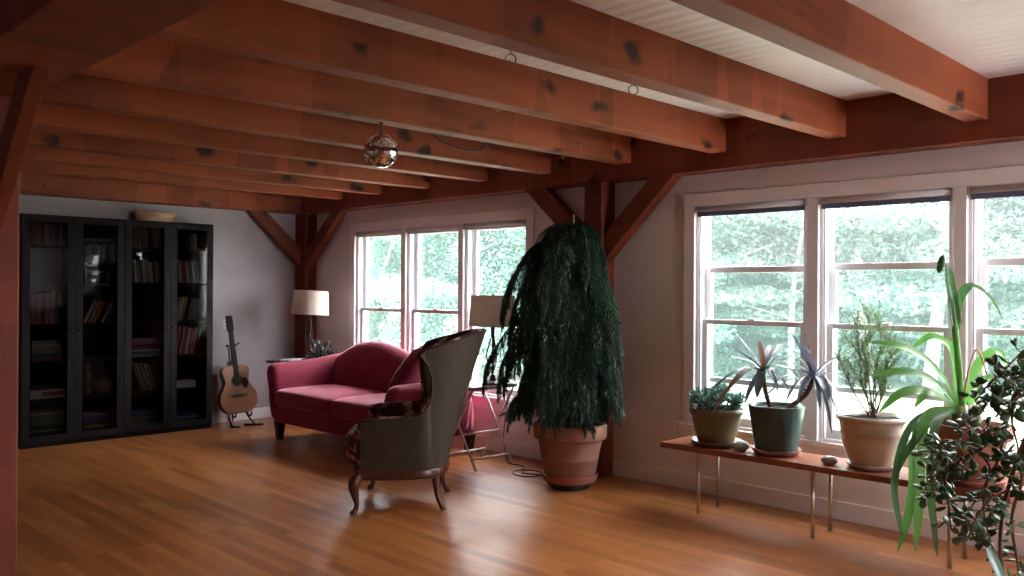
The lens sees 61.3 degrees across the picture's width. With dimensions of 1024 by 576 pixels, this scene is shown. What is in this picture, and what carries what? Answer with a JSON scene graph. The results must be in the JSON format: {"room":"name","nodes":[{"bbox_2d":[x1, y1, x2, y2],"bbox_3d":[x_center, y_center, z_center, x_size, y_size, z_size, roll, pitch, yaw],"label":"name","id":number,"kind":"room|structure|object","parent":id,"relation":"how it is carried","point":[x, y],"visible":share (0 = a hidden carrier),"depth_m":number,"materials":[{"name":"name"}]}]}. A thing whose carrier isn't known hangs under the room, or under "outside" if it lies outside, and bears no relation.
{"room":"living room","nodes":[
{"label":"living room","id":0,"kind":"room"},
{"bbox_2d":[19,195,295,411],"bbox_3d":[-5.431,0.018,6.805,8.585,2.750,0.150,0,0,-45],"label":"wall","id":1,"kind":"structure","parent":0,"point":[254,279],"depth_m":9.23,"materials":[{"name":"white paint"}]},
{"bbox_2d":[20,171,301,214],"bbox_3d":[-5.265,-1.011,6.756,8.440,0.340,0.155,0,0,-45],"label":"beam","id":2,"kind":"structure","parent":1,"relation":"attached to","point":[31,183],"depth_m":8.40,"materials":[{"name":"brown wood"}]},
{"bbox_2d":[212,407,271,423],"bbox_3d":[-3.775,1.348,8.339,3.610,0.115,0.016,0,0,-45],"label":"baseboard","id":3,"kind":"structure","parent":1,"relation":"attached to","point":[263,412],"depth_m":9.23,"materials":[{"name":"white paint"}]},
{"bbox_2d":[17,417,1023,575],"bbox_3d":[-1.341,1.474,2.748,8.785,0.120,11.780,0,0,-45],"label":"floor","id":4,"kind":"structure","parent":0,"point":[220,499],"depth_m":5.22,"materials":[{"name":"brown wood"}]},
{"bbox_2d":[0,94,19,575],"bbox_3d":[-2.255,0.290,3.735,0.177,2.240,0.175,0,0,-45],"label":"timber post","id":5,"kind":"object","parent":4,"relation":"on","point":[9,237],"visible":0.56,"depth_m":3.71,"materials":[{"name":"brown wood"}]},
{"bbox_2d":[0,65,50,233],"bbox_3d":[-1.972,-0.527,3.437,0.062,0.603,0.644,0,0,-45],"label":"brace","id":6,"kind":"object","parent":5,"relation":"attached to","point":[30,84],"visible":1,"depth_m":3.38,"materials":[{"name":"brown wood"}]},
{"bbox_2d":[18,213,124,449],"bbox_3d":[-4.023,0.378,7.871,0.865,2.050,0.308,0,0,-45],"label":"bookcase","id":7,"kind":"object","parent":4,"relation":"on","point":[72,268],"visible":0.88,"depth_m":7.75,"materials":[{"name":"black wood"}]},
{"bbox_2d":[123,219,213,437],"bbox_3d":[-3.406,0.383,8.483,0.865,2.050,0.308,0,0,-45],"label":"bookcase","id":8,"kind":"object","parent":4,"relation":"on","point":[168,302],"visible":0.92,"depth_m":8.38,"materials":[{"name":"black wood"}]},
{"bbox_2d":[134,211,175,221],"bbox_3d":[-3.482,-0.690,8.434,0.390,0.093,0.242,0,0,-45],"label":"box","id":9,"kind":"object","parent":8,"relation":"on","point":[139,215],"visible":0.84,"depth_m":8.32,"materials":[{"name":"beige wood"}]},
{"bbox_2d":[225,342,262,427],"bbox_3d":[-2.823,0.986,8.926,0.346,0.851,0.440,0,0,-45],"label":"guitar stand","id":10,"kind":"object","parent":4,"relation":"on","point":[229,363],"visible":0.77,"depth_m":8.87,"materials":[{"name":"black metal"}]},
{"bbox_2d":[217,315,257,413],"bbox_3d":[-2.834,0.791,8.907,0.393,1.015,0.192,0,0,-38],"label":"acoustic guitar","id":11,"kind":"object","parent":10,"relation":"on","point":[236,393],"visible":1,"depth_m":8.87,"materials":[{"name":"brown wood"}]},
{"bbox_2d":[265,358,306,428],"bbox_3d":[-2.200,1.081,8.870,0.470,0.678,0.480,0,0,-45],"label":"side table","id":12,"kind":"object","parent":4,"relation":"on","point":[292,359],"visible":0.2,"depth_m":8.96,"materials":[{"name":"white paint"}]},
{"bbox_2d":[266,359,289,361],"bbox_3d":[-2.386,0.743,8.811,0.200,0.012,0.130,0,0,28],"label":"tablet","id":13,"kind":"object","parent":12,"relation":"on","point":[275,359],"visible":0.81,"depth_m":8.79,"materials":[{"name":"black plastic"}]},
{"bbox_2d":[291,290,328,359],"bbox_3d":[-2.096,0.383,8.970,0.388,0.736,0.390,0,0,-45],"label":"table lamp","id":14,"kind":"object","parent":12,"relation":"on","point":[304,302],"visible":0.9,"depth_m":8.83,"materials":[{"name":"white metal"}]},
{"bbox_2d":[306,339,337,358],"bbox_3d":[-1.954,0.638,8.867,0.329,0.228,0.304,0,0,-20],"label":"potted plant","id":15,"kind":"object","parent":12,"relation":"on","point":[321,351],"visible":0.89,"depth_m":8.81,"materials":[{"name":"green plant"}]},
{"bbox_2d":[295,214,316,357],"bbox_3d":[-2.305,0.295,9.645,0.142,2.240,0.224,0,0,-45],"label":"timber post","id":16,"kind":"object","parent":4,"relation":"on","point":[306,224],"visible":0.47,"depth_m":9.58,"materials":[{"name":"brown wood"}]},
{"bbox_2d":[246,210,300,265],"bbox_3d":[-2.594,-0.536,9.401,0.625,0.582,0.100,0,0,-45],"label":"brace","id":17,"kind":"object","parent":16,"relation":"attached to","point":[263,219],"visible":1,"depth_m":9.39,"materials":[{"name":"brown wood"}]},
{"bbox_2d":[306,210,347,265],"bbox_3d":[-1.994,-0.533,9.319,0.100,0.580,0.676,0,0,-45],"label":"brace","id":18,"kind":"object","parent":16,"relation":"attached to","point":[334,219],"visible":0.99,"depth_m":9.31,"materials":[{"name":"brown wood"}]},
{"bbox_2d":[267,341,474,452],"bbox_3d":[-1.298,0.961,7.750,0.992,0.918,2.014,0,0,-45],"label":"sofa","id":19,"kind":"object","parent":4,"relation":"on","point":[330,394],"visible":0.62,"depth_m":7.84,"materials":[{"name":"red fabric"}]},
{"bbox_2d":[275,384,382,414],"bbox_3d":[-1.653,1.002,7.887,0.680,0.198,0.945,0,0,-45],"label":"seat cushion","id":20,"kind":"object","parent":19,"relation":"on","point":[301,399],"depth_m":7.72,"materials":[{"name":"red fabric"}]},
{"bbox_2d":[332,393,385,420],"bbox_3d":[-1.074,1.005,7.303,0.680,0.198,0.690,0,0,-45],"label":"seat cushion","id":21,"kind":"object","parent":19,"relation":"on","point":[352,408],"depth_m":7.13,"materials":[{"name":"red fabric"}]},
{"bbox_2d":[387,345,421,389],"bbox_3d":[-0.825,0.717,7.296,0.303,0.495,0.530,0,0,14],"label":"throw pillow","id":22,"kind":"object","parent":19,"relation":"on","point":[408,372],"visible":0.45,"depth_m":7.11,"materials":[{"name":"red fabric"}]},
{"bbox_2d":[345,328,486,514],"bbox_3d":[-0.636,0.847,5.790,0.931,1.160,0.810,0,0,-5],"label":"chair","id":23,"kind":"object","parent":4,"relation":"on","point":[405,440],"visible":1,"depth_m":5.46,"materials":[{"name":"beige fabric"}]},
{"bbox_2d":[345,423,357,465],"bbox_3d":[-0.763,1.024,5.782,0.680,0.275,0.650,0,0,-5],"label":"seat cushion","id":24,"kind":"object","parent":23,"relation":"on","point":[351,439],"depth_m":5.50,"materials":[{"name":"fabric"}]},
{"bbox_2d":[449,379,517,470],"bbox_3d":[-0.276,1.101,7.004,0.490,0.658,0.420,0,0,-45],"label":"tray table","id":25,"kind":"object","parent":4,"relation":"on","point":[475,385],"visible":0.59,"depth_m":7.00,"materials":[{"name":"white paint"}]},
{"bbox_2d":[469,294,514,385],"bbox_3d":[-0.156,0.413,6.993,0.389,0.736,0.390,0,0,-45],"label":"table lamp","id":26,"kind":"object","parent":25,"relation":"on","point":[484,309],"visible":0.78,"depth_m":6.84,"materials":[{"name":"beige fabric"}]},
{"bbox_2d":[503,381,542,476],"bbox_3d":[0.128,1.089,6.784,0.650,0.676,0.536,0,0,24],"label":"lamp cord","id":27,"kind":"object","parent":4,"relation":"on","point":[536,475],"visible":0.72,"depth_m":6.71,"materials":[{"name":"brown plastic"}]},
{"bbox_2d":[481,214,625,490],"bbox_3d":[0.283,0.448,6.232,0.880,1.960,1.194,0,0,-33],"label":"potted plant","id":28,"kind":"object","parent":4,"relation":"on","point":[580,341],"visible":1,"depth_m":5.97,"materials":[{"name":"green plant"}]},
{"bbox_2d":[533,417,606,477],"bbox_3d":[0.417,1.167,6.220,0.532,0.400,0.532,0,0,-45],"label":"planter","id":29,"kind":"object","parent":4,"relation":"on","point":[571,452],"depth_m":6.03,"materials":[{"name":"ceramic"}]},
{"bbox_2d":[584,181,614,476],"bbox_3d":[0.667,0.311,6.637,0.164,2.240,0.175,0,0,-45],"label":"timber post","id":30,"kind":"object","parent":4,"relation":"on","point":[599,211],"visible":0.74,"depth_m":6.58,"materials":[{"name":"brown wood"}]},
{"bbox_2d":[525,188,583,237],"bbox_3d":[0.376,-0.516,6.933,0.110,0.590,0.666,0,0,-45],"label":"brace","id":31,"kind":"object","parent":30,"relation":"attached to","point":[555,208],"visible":0.53,"depth_m":6.92,"materials":[{"name":"brown wood"}]},
{"bbox_2d":[604,174,681,260],"bbox_3d":[0.955,-0.505,6.350,0.110,0.605,0.636,0,0,-45],"label":"brace","id":32,"kind":"object","parent":30,"relation":"attached to","point":[656,188],"visible":0.91,"depth_m":6.34,"materials":[{"name":"brown wood"}]},
{"bbox_2d":[660,436,1023,568],"bbox_3d":[1.818,1.224,5.054,0.345,0.425,2.060,0,0,-45],"label":"bench","id":33,"kind":"object","parent":4,"relation":"on","point":[809,462],"visible":0.62,"depth_m":5.01,"materials":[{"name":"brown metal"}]},
{"bbox_2d":[688,381,748,447],"bbox_3d":[1.316,0.805,5.569,0.397,0.408,0.412,0,0,-22],"label":"potted succulent","id":34,"kind":"object","parent":33,"relation":"on","point":[720,430],"visible":0.88,"depth_m":5.46,"materials":[{"name":"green ceramic"}]},
{"bbox_2d":[689,404,743,443],"bbox_3d":[1.315,0.882,5.567,0.344,0.227,0.344,0,0,-45],"label":"pot","id":35,"kind":"object","parent":34,"relation":"attached to","point":[722,428],"depth_m":5.45,"materials":[{"name":"brown ceramic"}]},
{"bbox_2d":[734,440,748,450],"bbox_3d":[1.423,0.977,5.351,0.099,0.064,0.093,0,0,-45],"label":"stone","id":36,"kind":"object","parent":33,"relation":"on","point":[740,445],"visible":1,"depth_m":5.32,"materials":[{"name":"grey stone"}]},
{"bbox_2d":[709,333,859,456],"bbox_3d":[1.650,0.639,5.222,0.928,0.743,0.462,0,0,10],"label":"plant","id":37,"kind":"object","parent":33,"relation":"on","point":[776,426],"visible":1,"depth_m":5.16,"materials":[{"name":"green plant"}]},
{"bbox_2d":[821,456,837,463],"bbox_3d":[1.825,0.989,4.967,0.096,0.050,0.067,0,0,22],"label":"stone","id":38,"kind":"object","parent":33,"relation":"on","point":[825,459],"visible":1,"depth_m":4.94,"materials":[{"name":"grey stone"}]},
{"bbox_2d":[829,299,909,471],"bbox_3d":[2.006,0.530,4.880,0.442,0.964,0.422,0,0,2],"label":"potted plant","id":39,"kind":"object","parent":33,"relation":"on","point":[871,438],"visible":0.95,"depth_m":4.79,"materials":[{"name":"green plant"}]},
{"bbox_2d":[835,410,908,466],"bbox_3d":[2.023,0.856,4.861,0.386,0.284,0.386,0,0,-45],"label":"pot","id":40,"kind":"object","parent":39,"relation":"attached to","point":[871,438],"depth_m":4.74,"materials":[{"name":"beige ceramic"}]},
{"bbox_2d":[869,255,1013,555],"bbox_3d":[2.227,0.568,4.428,0.774,1.461,0.511,0,0,-45],"label":"potted plant","id":41,"kind":"object","parent":33,"relation":"on","point":[934,418],"visible":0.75,"depth_m":4.37,"materials":[{"name":"plant"}]},
{"bbox_2d":[938,420,1013,482],"bbox_3d":[2.393,0.853,4.495,0.382,0.294,0.382,0,0,-45],"label":"pot","id":42,"kind":"object","parent":41,"relation":"attached to","point":[946,431],"depth_m":4.38,"materials":[{"name":"ceramic"}]},
{"bbox_2d":[283,0,1023,118],"bbox_3d":[-1.271,-1.250,2.945,9.135,0.200,11.980,0,0,-45],"label":"ceiling","id":43,"kind":"structure","parent":0,"point":[986,37],"depth_m":3.88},
{"bbox_2d":[0,0,221,95],"bbox_3d":[-1.286,-0.990,2.685,0.350,0.340,11.230,0,0,-45],"label":"beam","id":44,"kind":"structure","parent":43,"relation":"attached to","point":[67,37],"depth_m":2.76,"materials":[{"name":"brown wood"}]},
{"bbox_2d":[20,160,341,199],"bbox_3d":[-3.202,-1.052,7.652,3.970,0.230,0.118,0,0,-45],"label":"joist","id":45,"kind":"object","parent":43,"relation":"attached to","point":[27,166],"visible":0.44,"depth_m":7.74,"materials":[{"name":"brown wood"}]},
{"bbox_2d":[23,146,381,194],"bbox_3d":[-2.716,-1.050,7.162,3.970,0.230,0.118,0,0,-45],"label":"joist","id":46,"kind":"object","parent":43,"relation":"attached to","point":[39,154],"visible":0.44,"depth_m":7.14,"materials":[{"name":"brown wood"}]},
{"bbox_2d":[28,127,429,188],"bbox_3d":[-2.194,-1.047,6.637,3.970,0.230,0.118,0,0,-45],"label":"joist","id":47,"kind":"object","parent":43,"relation":"attached to","point":[40,137],"visible":0.51,"depth_m":6.50,"materials":[{"name":"brown wood"}]},
{"bbox_2d":[33,103,487,181],"bbox_3d":[-1.645,-1.044,6.084,3.970,0.230,0.118,0,0,-45],"label":"joist","id":48,"kind":"object","parent":43,"relation":"attached to","point":[48,116],"visible":0.56,"depth_m":5.76,"materials":[{"name":"brown wood"}]},
{"bbox_2d":[40,73,550,173],"bbox_3d":[-1.123,-1.041,5.559,3.970,0.230,0.118,0,0,-45],"label":"joist","id":49,"kind":"object","parent":43,"relation":"attached to","point":[79,91],"visible":0.56,"depth_m":5.13,"materials":[{"name":"brown wood"}]},
{"bbox_2d":[78,36,630,164],"bbox_3d":[-0.563,-1.038,4.995,3.970,0.230,0.118,0,0,-45],"label":"joist","id":50,"kind":"object","parent":43,"relation":"attached to","point":[152,61],"visible":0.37,"depth_m":4.58,"materials":[{"name":"brown wood"}]},
{"bbox_2d":[364,122,397,167],"bbox_3d":[-0.732,-0.798,4.830,0.190,0.254,0.190,0,0,20],"label":"ball","id":51,"kind":"object","parent":50,"relation":"hanging from","point":[380,150],"visible":1,"depth_m":4.76,"materials":[{"name":"grey"}]},
{"bbox_2d":[433,133,486,151],"bbox_3d":[-0.317,-0.887,5.315,0.439,0.081,0.017,0,0,-45],"label":"cable","id":52,"kind":"object","parent":50,"relation":"hanging from","point":[435,136],"visible":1,"depth_m":5.31,"materials":[{"name":"black plastic"}]},
{"bbox_2d":[152,0,725,153],"bbox_3d":[-0.006,-1.036,4.434,3.970,0.230,0.118,0,0,-45],"label":"joist","id":53,"kind":"object","parent":43,"relation":"attached to","point":[279,31],"visible":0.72,"depth_m":3.98,"materials":[{"name":"brown wood"}]},
{"bbox_2d":[332,0,845,138],"bbox_3d":[0.572,-1.033,3.852,3.970,0.230,0.118,0,0,-45],"label":"joist","id":54,"kind":"object","parent":43,"relation":"attached to","point":[568,33],"visible":1,"depth_m":3.69,"materials":[{"name":"brown wood"}]},
{"bbox_2d":[504,50,516,65],"bbox_3d":[-0.006,-0.895,3.361,0.048,0.061,0.006,0,0,-1],"label":"hook","id":55,"kind":"object","parent":54,"relation":"attached to","point":[510,50],"visible":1,"depth_m":3.36,"materials":[{"name":"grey metal"}]},
{"bbox_2d":[628,82,638,94],"bbox_3d":[0.542,-0.891,3.860,0.048,0.061,0.006,0,0,-1],"label":"hook","id":56,"kind":"object","parent":54,"relation":"attached to","point":[633,82],"visible":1,"depth_m":3.86,"materials":[{"name":"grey metal"}]},
{"bbox_2d":[670,0,987,121],"bbox_3d":[1.121,-1.030,3.299,3.970,0.230,0.118,0,0,-45],"label":"joist","id":57,"kind":"object","parent":43,"relation":"attached to","point":[840,35],"visible":1,"depth_m":3.55,"materials":[{"name":"brown wood"}]},
{"bbox_2d":[316,141,1023,534],"bbox_3d":[1.730,0.061,5.792,0.150,2.750,11.680,0,0,-45],"label":"wall","id":58,"kind":"structure","parent":0,"point":[649,269],"depth_m":6.33,"materials":[{"name":"paint"}]},
{"bbox_2d":[349,208,534,415],"bbox_3d":[-0.700,0.197,8.249,0.235,1.745,2.726,0,0,-45],"label":"window","id":59,"kind":"structure","parent":58,"relation":"in","point":[468,240],"depth_m":8.46,"materials":[{"name":"white paint"}]},
{"bbox_2d":[355,228,400,237],"bbox_3d":[-1.358,-0.560,8.800,0.045,0.064,0.791,0,0,-45],"label":"roller shade","id":60,"kind":"object","parent":59,"relation":"attached to","point":[393,231],"visible":1,"depth_m":8.78,"materials":[{"name":"fabric"}]},
{"bbox_2d":[405,224,457,233],"bbox_3d":[-0.753,-0.556,8.192,0.045,0.064,0.776,0,0,-45],"label":"roller shade","id":61,"kind":"object","parent":59,"relation":"attached to","point":[448,228],"visible":1,"depth_m":8.18,"materials":[{"name":"fabric"}]},
{"bbox_2d":[463,219,525,229],"bbox_3d":[-0.149,-0.553,7.583,0.045,0.064,0.791,0,0,-45],"label":"roller shade","id":62,"kind":"object","parent":59,"relation":"attached to","point":[517,223],"visible":1,"depth_m":7.56,"materials":[{"name":"fabric"}]},
{"bbox_2d":[302,73,1023,213],"bbox_3d":[1.683,-0.969,5.635,0.160,0.340,11.230,0,0,-45],"label":"beam","id":63,"kind":"structure","parent":58,"relation":"attached to","point":[887,124],"depth_m":5.58,"materials":[{"name":"brown wood"}]},
{"bbox_2d":[674,420,681,436],"bbox_3d":[1.192,1.014,6.214,0.010,0.116,0.072,0,0,-45],"label":"wall outlet","id":64,"kind":"object","parent":58,"relation":"attached to","point":[677,430],"visible":0.93,"depth_m":6.21,"materials":[{"name":"white paint"}]},
{"bbox_2d":[453,434,1023,556],"bbox_3d":[1.734,1.379,5.662,0.016,0.115,11.180,0,0,-45],"label":"baseboard","id":65,"kind":"structure","parent":58,"relation":"attached to","point":[844,511],"depth_m":5.73,"materials":[{"name":"white paint"}]},
{"bbox_2d":[679,165,1023,478],"bbox_3d":[2.269,0.212,5.260,0.235,1.745,2.801,0,0,-45],"label":"window","id":66,"kind":"structure","parent":58,"relation":"in","point":[820,325],"depth_m":5.46,"materials":[{"name":"white paint"}]},
{"bbox_2d":[695,198,806,216],"bbox_3d":[1.599,-0.538,5.824,0.045,0.077,0.831,0,0,-45],"label":"roller shade","id":67,"kind":"object","parent":66,"relation":"attached to","point":[791,205],"visible":1,"depth_m":5.79,"materials":[{"name":"fabric"}]},
{"bbox_2d":[819,187,953,208],"bbox_3d":[2.231,-0.535,5.187,0.045,0.077,0.796,0,0,-45],"label":"roller shade","id":68,"kind":"object","parent":66,"relation":"attached to","point":[941,195],"visible":1,"depth_m":5.16,"materials":[{"name":"fabric"}]},
{"bbox_2d":[967,183,1023,199],"bbox_3d":[2.844,-0.531,4.570,0.045,0.077,0.796,0,0,-45],"label":"roller shade","id":69,"kind":"object","parent":66,"relation":"attached to","point":[1009,190],"visible":1,"depth_m":4.74,"materials":[{"name":"fabric"}]},
{"label":"outside","id":70,"kind":"structure","parent":0,"visible":0},
{"bbox_2d":[430,315,1023,450],"bbox_3d":[16.159,2.207,37.202,64.615,0.200,110.000,0,0,-45],"label":"lawn","id":71,"kind":"structure","parent":70,"point":[905,406],"depth_m":15.61,"materials":[{"name":"green plant"}]},
{"bbox_2d":[369,284,382,339],"bbox_3d":[-3.982,0.798,19.599,2.279,1.963,1.998,0,0,-14],"label":"leafy shrub","id":72,"kind":"object","parent":71,"relation":"on","point":[376,297],"visible":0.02,"depth_m":19.68,"materials":[{"name":"green plant"}]},
{"bbox_2d":[369,233,455,341],"bbox_3d":[-3.318,-0.725,21.288,4.249,5.883,4.474,0,0,-11],"label":"leafy tree","id":73,"kind":"object","parent":71,"relation":"on","point":[390,253],"visible":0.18,"depth_m":20.90,"materials":[{"name":"green plant"}]},
{"bbox_2d":[369,274,457,347],"bbox_3d":[-2.142,0.724,18.825,2.279,2.104,1.998,0,0,-45],"label":"leafy shrub","id":74,"kind":"object","parent":71,"relation":"on","point":[439,301],"visible":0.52,"depth_m":18.61,"materials":[{"name":"green plant"}]},
{"bbox_2d":[369,233,457,332],"bbox_3d":[-3.047,-1.082,25.757,5.099,6.676,5.369,0,0,-43],"label":"leafy tree","id":75,"kind":"object","parent":71,"relation":"on","point":[438,256],"visible":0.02,"depth_m":24.54,"materials":[{"name":"green plant"}]},
{"bbox_2d":[397,229,522,368],"bbox_3d":[-0.854,-0.691,21.021,3.903,5.646,4.332,0,0,-9],"label":"leafy tree","id":76,"kind":"object","parent":71,"relation":"on","point":[449,257],"visible":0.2,"depth_m":20.43,"materials":[{"name":"green plant"}]},
{"bbox_2d":[452,228,525,370],"bbox_3d":[0.799,-0.699,20.825,4.474,5.880,4.249,0,0,-41],"label":"leafy tree","id":77,"kind":"object","parent":71,"relation":"on","point":[513,231],"visible":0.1,"depth_m":20.22,"materials":[{"name":"green plant"}]},
{"bbox_2d":[478,294,523,372],"bbox_3d":[-0.335,0.956,18.448,1.798,1.733,2.051,0,0,-29],"label":"leafy shrub","id":78,"kind":"object","parent":71,"relation":"on","point":[482,353],"visible":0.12,"depth_m":18.08,"materials":[{"name":"green plant"}]},
{"bbox_2d":[498,229,525,330],"bbox_3d":[0.614,-0.978,25.107,4.878,6.279,5.415,0,0,-41],"label":"leafy tree","id":79,"kind":"object","parent":71,"relation":"on","point":[504,229],"visible":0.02,"depth_m":24.25,"materials":[{"name":"green plant"}]},
{"bbox_2d":[713,287,754,377],"bbox_3d":[4.116,0.924,19.496,3.001,2.444,2.586,0,0,-13],"label":"shrub","id":80,"kind":"object","parent":71,"relation":"on","point":[720,360],"visible":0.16,"depth_m":18.96,"materials":[{"name":"green plant"}]},
{"bbox_2d":[714,241,758,335],"bbox_3d":[3.782,-1.373,22.480,5.353,6.791,4.705,0,0,-21],"label":"tree","id":81,"kind":"object","parent":71,"relation":"on","point":[730,241],"visible":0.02,"depth_m":21.38,"materials":[{"name":"green plant"}]},
{"bbox_2d":[711,216,769,343],"bbox_3d":[3.125,-1.057,18.016,4.192,6.146,4.428,0,0,-26],"label":"tree","id":82,"kind":"object","parent":71,"relation":"on","point":[725,231],"visible":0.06,"depth_m":17.25,"materials":[{"name":"green plant"}]},
{"bbox_2d":[713,237,770,319],"bbox_3d":[5.052,-2.091,22.753,5.934,8.252,5.618,0,0,-37],"label":"tree","id":83,"kind":"object","parent":71,"relation":"on","point":[721,285],"visible":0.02,"depth_m":20.28,"materials":[{"name":"green plant"}]},
{"bbox_2d":[713,274,784,373],"bbox_3d":[5.559,0.865,21.292,2.958,2.600,2.548,0,0,-31],"label":"shrub","id":84,"kind":"object","parent":71,"relation":"on","point":[747,337],"visible":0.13,"depth_m":20.64,"materials":[{"name":"green plant"}]},
{"bbox_2d":[711,211,803,286],"bbox_3d":[4.204,-2.443,18.705,4.732,8.939,5.439,0,0,31],"label":"tree","id":85,"kind":"object","parent":71,"relation":"on","point":[729,247],"visible":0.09,"depth_m":17.76,"materials":[{"name":"green plant"}]},
{"bbox_2d":[735,288,802,377],"bbox_3d":[6.280,1.067,20.025,2.685,2.156,2.313,0,0,-12],"label":"shrub","id":86,"kind":"object","parent":71,"relation":"on","point":[764,342],"visible":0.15,"depth_m":19.52,"materials":[{"name":"green plant"}]},
{"bbox_2d":[725,216,891,321],"bbox_3d":[7.159,-2.913,21.114,5.885,9.923,5.120,0,0,21],"label":"tree","id":87,"kind":"object","parent":71,"relation":"on","point":[735,216],"visible":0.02,"depth_m":21.25,"materials":[{"name":"green plant"}]},
{"bbox_2d":[747,220,875,373],"bbox_3d":[7.460,-1.056,21.195,5.029,6.197,4.420,0,0,-38],"label":"tree","id":88,"kind":"object","parent":71,"relation":"on","point":[787,285],"visible":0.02,"depth_m":19.73,"materials":[{"name":"green plant"}]},
{"bbox_2d":[713,212,914,383],"bbox_3d":[6.228,-0.571,18.549,4.333,5.206,3.808,0,0,18],"label":"tree","id":89,"kind":"object","parent":71,"relation":"on","point":[754,295],"visible":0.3,"depth_m":17.93,"materials":[{"name":"green plant"}]},
{"bbox_2d":[764,255,885,380],"bbox_3d":[7.235,0.683,19.707,3.387,3.028,2.918,0,0,-5],"label":"shrub","id":90,"kind":"object","parent":71,"relation":"on","point":[797,361],"visible":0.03,"depth_m":18.96,"materials":[{"name":"green plant"}]},
{"bbox_2d":[749,208,993,388],"bbox_3d":[7.193,-1.836,17.406,4.722,7.756,4.987,0,0,38],"label":"tree","id":91,"kind":"object","parent":71,"relation":"on","point":[910,308],"visible":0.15,"depth_m":16.76,"materials":[{"name":"green plant"}]},
{"bbox_2d":[777,202,998,321],"bbox_3d":[9.329,-2.243,20.030,5.485,8.606,5.193,0,0,45],"label":"tree","id":92,"kind":"object","parent":71,"relation":"on","point":[921,233],"visible":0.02,"depth_m":19.12,"materials":[{"name":"green plant"}]},
{"bbox_2d":[838,271,943,383],"bbox_3d":[8.057,0.817,18.919,2.926,2.737,3.397,0,0,25],"label":"shrub","id":93,"kind":"object","parent":71,"relation":"on","point":[877,338],"visible":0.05,"depth_m":18.35,"materials":[{"name":"green plant"}]},
{"bbox_2d":[838,282,1006,388],"bbox_3d":[8.806,0.753,18.570,3.627,2.890,3.125,0,0,-41],"label":"shrub","id":94,"kind":"object","parent":71,"relation":"on","point":[911,363],"visible":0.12,"depth_m":17.68,"materials":[{"name":"green plant"}]},
{"bbox_2d":[835,196,1023,390],"bbox_3d":[8.200,-2.174,16.076,5.044,8.443,4.388,0,0,11],"label":"tree","id":95,"kind":"object","parent":71,"relation":"on","point":[939,212],"visible":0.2,"depth_m":15.72,"materials":[{"name":"green plant"}]},
{"bbox_2d":[878,201,1013,294],"bbox_3d":[11.268,-2.893,20.577,5.180,9.932,5.954,0,0,27],"label":"tree","id":96,"kind":"object","parent":71,"relation":"on","point":[948,201],"visible":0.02,"depth_m":19.40,"materials":[{"name":"green plant"}]},
{"bbox_2d":[869,197,1023,392],"bbox_3d":[9.169,-0.769,16.586,4.096,5.635,4.660,0,0,-18],"label":"tree","id":97,"kind":"object","parent":71,"relation":"on","point":[1006,218],"visible":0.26,"depth_m":15.99,"materials":[{"name":"green plant"}]},
{"bbox_2d":[987,299,1023,385],"bbox_3d":[10.715,1.072,17.845,2.638,2.201,2.272,0,0,1],"label":"shrub","id":98,"kind":"object","parent":71,"relation":"on","point":[1001,379],"visible":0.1,"depth_m":17.42,"materials":[{"name":"green plant"}]},
{"bbox_2d":[987,286,1023,380],"bbox_3d":[10.181,0.713,18.714,3.000,3.000,3.482,0,0,-15],"label":"shrub","id":99,"kind":"object","parent":71,"relation":"on","point":[1001,344],"visible":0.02,"depth_m":17.59,"materials":[{"name":"green plant"}]},
{"bbox_2d":[987,232,1023,349],"bbox_3d":[12.030,-1.535,17.843,5.606,7.207,4.927,0,0,-1],"label":"tree","id":100,"kind":"object","parent":71,"relation":"on","point":[1018,341],"visible":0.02,"depth_m":17.32,"materials":[{"name":"green plant"}]},
{"bbox_2d":[988,234,1023,339],"bbox_3d":[10.190,-1.929,14.866,4.676,7.976,4.939,0,0,22],"label":"tree","id":101,"kind":"object","parent":71,"relation":"on","point":[1013,296],"visible":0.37,"depth_m":14.89,"materials":[{"name":"green plant"}]},
{"bbox_3d":[2.542,1.110,3.840,0.310,0.661,0.312,0,0,-45],"label":"plant stand","id":102,"kind":"object","parent":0,"visible":0},
{"bbox_2d":[910,338,1023,575],"bbox_3d":[2.237,0.792,3.821,0.870,1.142,0.385,0,0,7],"label":"jade plant","id":103,"kind":"object","parent":102,"relation":"on","point":[940,459],"visible":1,"depth_m":3.82,"materials":[{"name":"green plant"}]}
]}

